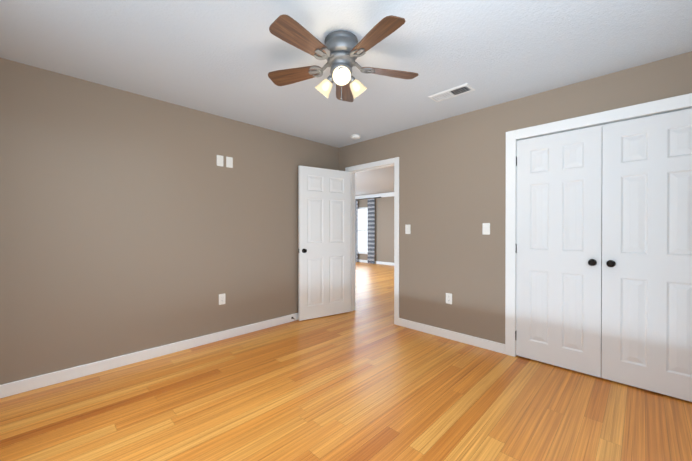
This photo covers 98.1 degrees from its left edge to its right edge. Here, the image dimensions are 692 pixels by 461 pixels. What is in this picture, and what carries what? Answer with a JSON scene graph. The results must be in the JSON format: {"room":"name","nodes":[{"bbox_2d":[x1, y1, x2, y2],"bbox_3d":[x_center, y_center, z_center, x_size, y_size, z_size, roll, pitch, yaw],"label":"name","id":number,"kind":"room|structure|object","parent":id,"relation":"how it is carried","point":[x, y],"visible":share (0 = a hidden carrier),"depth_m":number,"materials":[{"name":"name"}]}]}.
{"room":"empty bedroom","nodes":[
{"label":"empty bedroom","id":0,"kind":"room"},
{"bbox_2d":[0,58,338,384],"bbox_3d":[-1.460,-0.023,3.266,0.120,2.440,3.960,0,0,45],"label":"wall","id":1,"kind":"structure","parent":0,"point":[130,222],"depth_m":2.69,"materials":[{"name":"beige paint"}]},
{"bbox_2d":[0,313,297,397],"bbox_3d":[-1.412,1.149,3.224,0.014,0.095,3.720,0,0,45],"label":"baseboard","id":2,"kind":"structure","parent":1,"relation":"attached to","point":[28,384],"depth_m":2.67,"materials":[{"name":"white wood"}]},
{"bbox_2d":[217,155,222,166],"bbox_3d":[-1.369,-0.758,3.264,0.008,0.116,0.072,0,0,45],"label":"switch plate","id":3,"kind":"object","parent":1,"relation":"attached to","point":[219,160],"visible":1,"depth_m":3.26,"materials":[{"name":"white plastic"}]},
{"bbox_2d":[219,293,224,304],"bbox_3d":[-1.355,0.751,3.285,0.008,0.116,0.072,0,0,45],"label":"outlet","id":4,"kind":"object","parent":1,"relation":"attached to","point":[221,299],"visible":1,"depth_m":3.28,"materials":[{"name":"white plastic"}]},
{"bbox_2d":[226,157,232,167],"bbox_3d":[-1.295,-0.759,3.338,0.008,0.116,0.072,0,0,45],"label":"switch plate","id":5,"kind":"object","parent":1,"relation":"attached to","point":[229,162],"visible":1,"depth_m":3.34,"materials":[{"name":"white plastic"}]},
{"bbox_2d":[0,262,691,460],"bbox_3d":[-0.247,1.236,5.623,9.740,0.100,9.010,0,0,45],"label":"floor","id":6,"kind":"structure","parent":0,"point":[367,379],"depth_m":2.05,"materials":[{"name":"brown wood"}]},
{"bbox_2d":[0,0,691,195],"bbox_3d":[-0.247,-1.304,5.611,9.740,0.100,9.010,0,0,45],"label":"ceiling","id":7,"kind":"structure","parent":0,"point":[222,58],"depth_m":2.06,"materials":[{"name":"white paint"}]},
{"bbox_2d":[268,14,417,101],"bbox_3d":[-0.040,-1.035,1.927,1.037,0.404,1.021,0,0,45],"label":"ceiling fan","id":8,"kind":"object","parent":7,"relation":"hanging from","point":[340,51],"visible":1,"depth_m":1.86,"materials":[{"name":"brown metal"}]},
{"bbox_2d":[351,134,360,138],"bbox_3d":[0.127,-1.228,3.948,0.132,0.037,0.132,0,0,45],"label":"smoke detector","id":9,"kind":"object","parent":7,"relation":"attached to","point":[355,136],"visible":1,"depth_m":3.91,"materials":[{"name":"white plastic"}]},
{"bbox_2d":[428,83,475,101],"bbox_3d":[0.951,-1.236,2.712,0.370,0.010,0.170,0,0,45],"label":"ceiling vent","id":10,"kind":"object","parent":7,"relation":"in","point":[454,92],"visible":1,"depth_m":2.70,"materials":[{"name":"white metal"}]},
{"bbox_2d":[358,196,393,262],"bbox_3d":[2.060,-0.052,9.587,7.440,2.440,0.120,0,0,45],"label":"wall","id":11,"kind":"structure","parent":0,"point":[384,232],"depth_m":10.27,"materials":[{"name":"beige paint"}]},
{"bbox_2d":[358,207,374,254],"bbox_3d":[0.670,0.004,10.883,1.000,1.685,0.110,0,0,45],"label":"window","id":12,"kind":"structure","parent":11,"relation":"in","point":[362,230],"depth_m":10.96,"materials":[{"name":"white glass"}]},
{"bbox_2d":[355,192,393,198],"bbox_3d":[2.007,-1.202,9.528,7.200,0.140,0.030,0,0,45],"label":"crown molding","id":13,"kind":"structure","parent":11,"relation":"attached to","point":[390,194],"depth_m":10.46,"materials":[{"name":"white wood"}]},
{"bbox_2d":[358,259,393,265],"bbox_3d":[2.013,1.121,9.544,7.200,0.095,0.014,0,0,45],"label":"baseboard","id":14,"kind":"structure","parent":11,"relation":"attached to","point":[378,262],"depth_m":10.41,"materials":[{"name":"white wood"}]},
{"bbox_3d":[0.592,-1.138,10.870,1.750,0.052,0.111,0,0,45],"label":"curtain rod","id":15,"kind":"object","parent":11,"relation":"attached to","visible":0},
{"bbox_2d":[355,200,357,261],"bbox_3d":[0.252,0.018,11.136,0.490,2.255,0.069,0,0,45],"label":"curtain","id":16,"kind":"object","parent":15,"relation":"hanging from","point":[356,230],"visible":0.23,"depth_m":11.03,"materials":[{"name":"fabric"}]},
{"bbox_2d":[368,199,374,262],"bbox_3d":[0.874,0.021,10.521,0.320,2.255,0.069,0,0,45],"label":"curtain","id":17,"kind":"object","parent":15,"relation":"hanging from","point":[371,223],"visible":1,"depth_m":10.50,"materials":[{"name":"fabric"}]},
{"bbox_2d":[339,51,691,343],"bbox_3d":[-0.672,-0.032,5.187,9.740,2.440,0.120,0,0,45],"label":"wall","id":18,"kind":"structure","parent":0,"point":[452,185],"depth_m":3.17,"materials":[{"name":"beige paint"}]},
{"bbox_2d":[345,157,398,324],"bbox_3d":[0.371,0.134,4.145,0.946,2.118,0.136,0,0,45],"label":"door frame","id":19,"kind":"structure","parent":18,"relation":"attached to","point":[395,160],"depth_m":3.97,"materials":[{"name":"white wood"}]},
{"bbox_2d":[298,165,349,320],"bbox_3d":[-0.277,0.166,4.154,0.813,2.030,0.143,0,0,-33],"label":"entry door","id":20,"kind":"structure","parent":19,"relation":"attached to","point":[323,242],"depth_m":4.11,"materials":[{"name":"white wood"}]},
{"bbox_2d":[405,225,410,233],"bbox_3d":[0.755,-0.015,3.679,0.072,0.116,0.019,0,0,45],"label":"light switch","id":21,"kind":"object","parent":18,"relation":"attached to","point":[407,229],"visible":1,"depth_m":3.67,"materials":[{"name":"white plastic"}]},
{"bbox_2d":[446,293,451,303],"bbox_3d":[1.135,0.751,3.313,0.072,0.116,0.008,0,0,45],"label":"outlet","id":22,"kind":"object","parent":18,"relation":"attached to","point":[448,298],"visible":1,"depth_m":3.31,"materials":[{"name":"white plastic"}]},
{"bbox_2d":[399,318,504,353],"bbox_3d":[1.105,1.149,3.341,1.234,0.095,0.014,0,0,45],"label":"baseboard","id":23,"kind":"structure","parent":18,"relation":"attached to","point":[470,340],"depth_m":3.25,"materials":[{"name":"white wood"}]},
{"bbox_2d":[482,223,489,234],"bbox_3d":[1.413,-0.017,3.028,0.072,0.116,0.019,0,0,45],"label":"light switch","id":24,"kind":"object","parent":18,"relation":"attached to","point":[486,229],"visible":1,"depth_m":3.03,"materials":[{"name":"white plastic"}]},
{"bbox_2d":[515,126,601,377],"bbox_3d":[1.825,0.171,2.627,0.625,2.030,0.089,0,0,45],"label":"closet door","id":25,"kind":"structure","parent":18,"relation":"in","point":[558,243],"depth_m":2.60,"materials":[{"name":"white wood"}]},
{"bbox_2d":[505,93,691,356],"bbox_3d":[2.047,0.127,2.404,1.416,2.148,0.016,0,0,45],"label":"trim","id":26,"kind":"structure","parent":18,"relation":"attached to","point":[670,103],"depth_m":2.84,"materials":[{"name":"white wood"}]},
{"bbox_2d":[601,109,691,401],"bbox_3d":[2.272,0.172,2.186,0.625,2.030,0.089,0,0,45],"label":"closet door","id":27,"kind":"structure","parent":18,"relation":"in","point":[646,253],"depth_m":2.23,"materials":[{"name":"white wood"}]}
]}

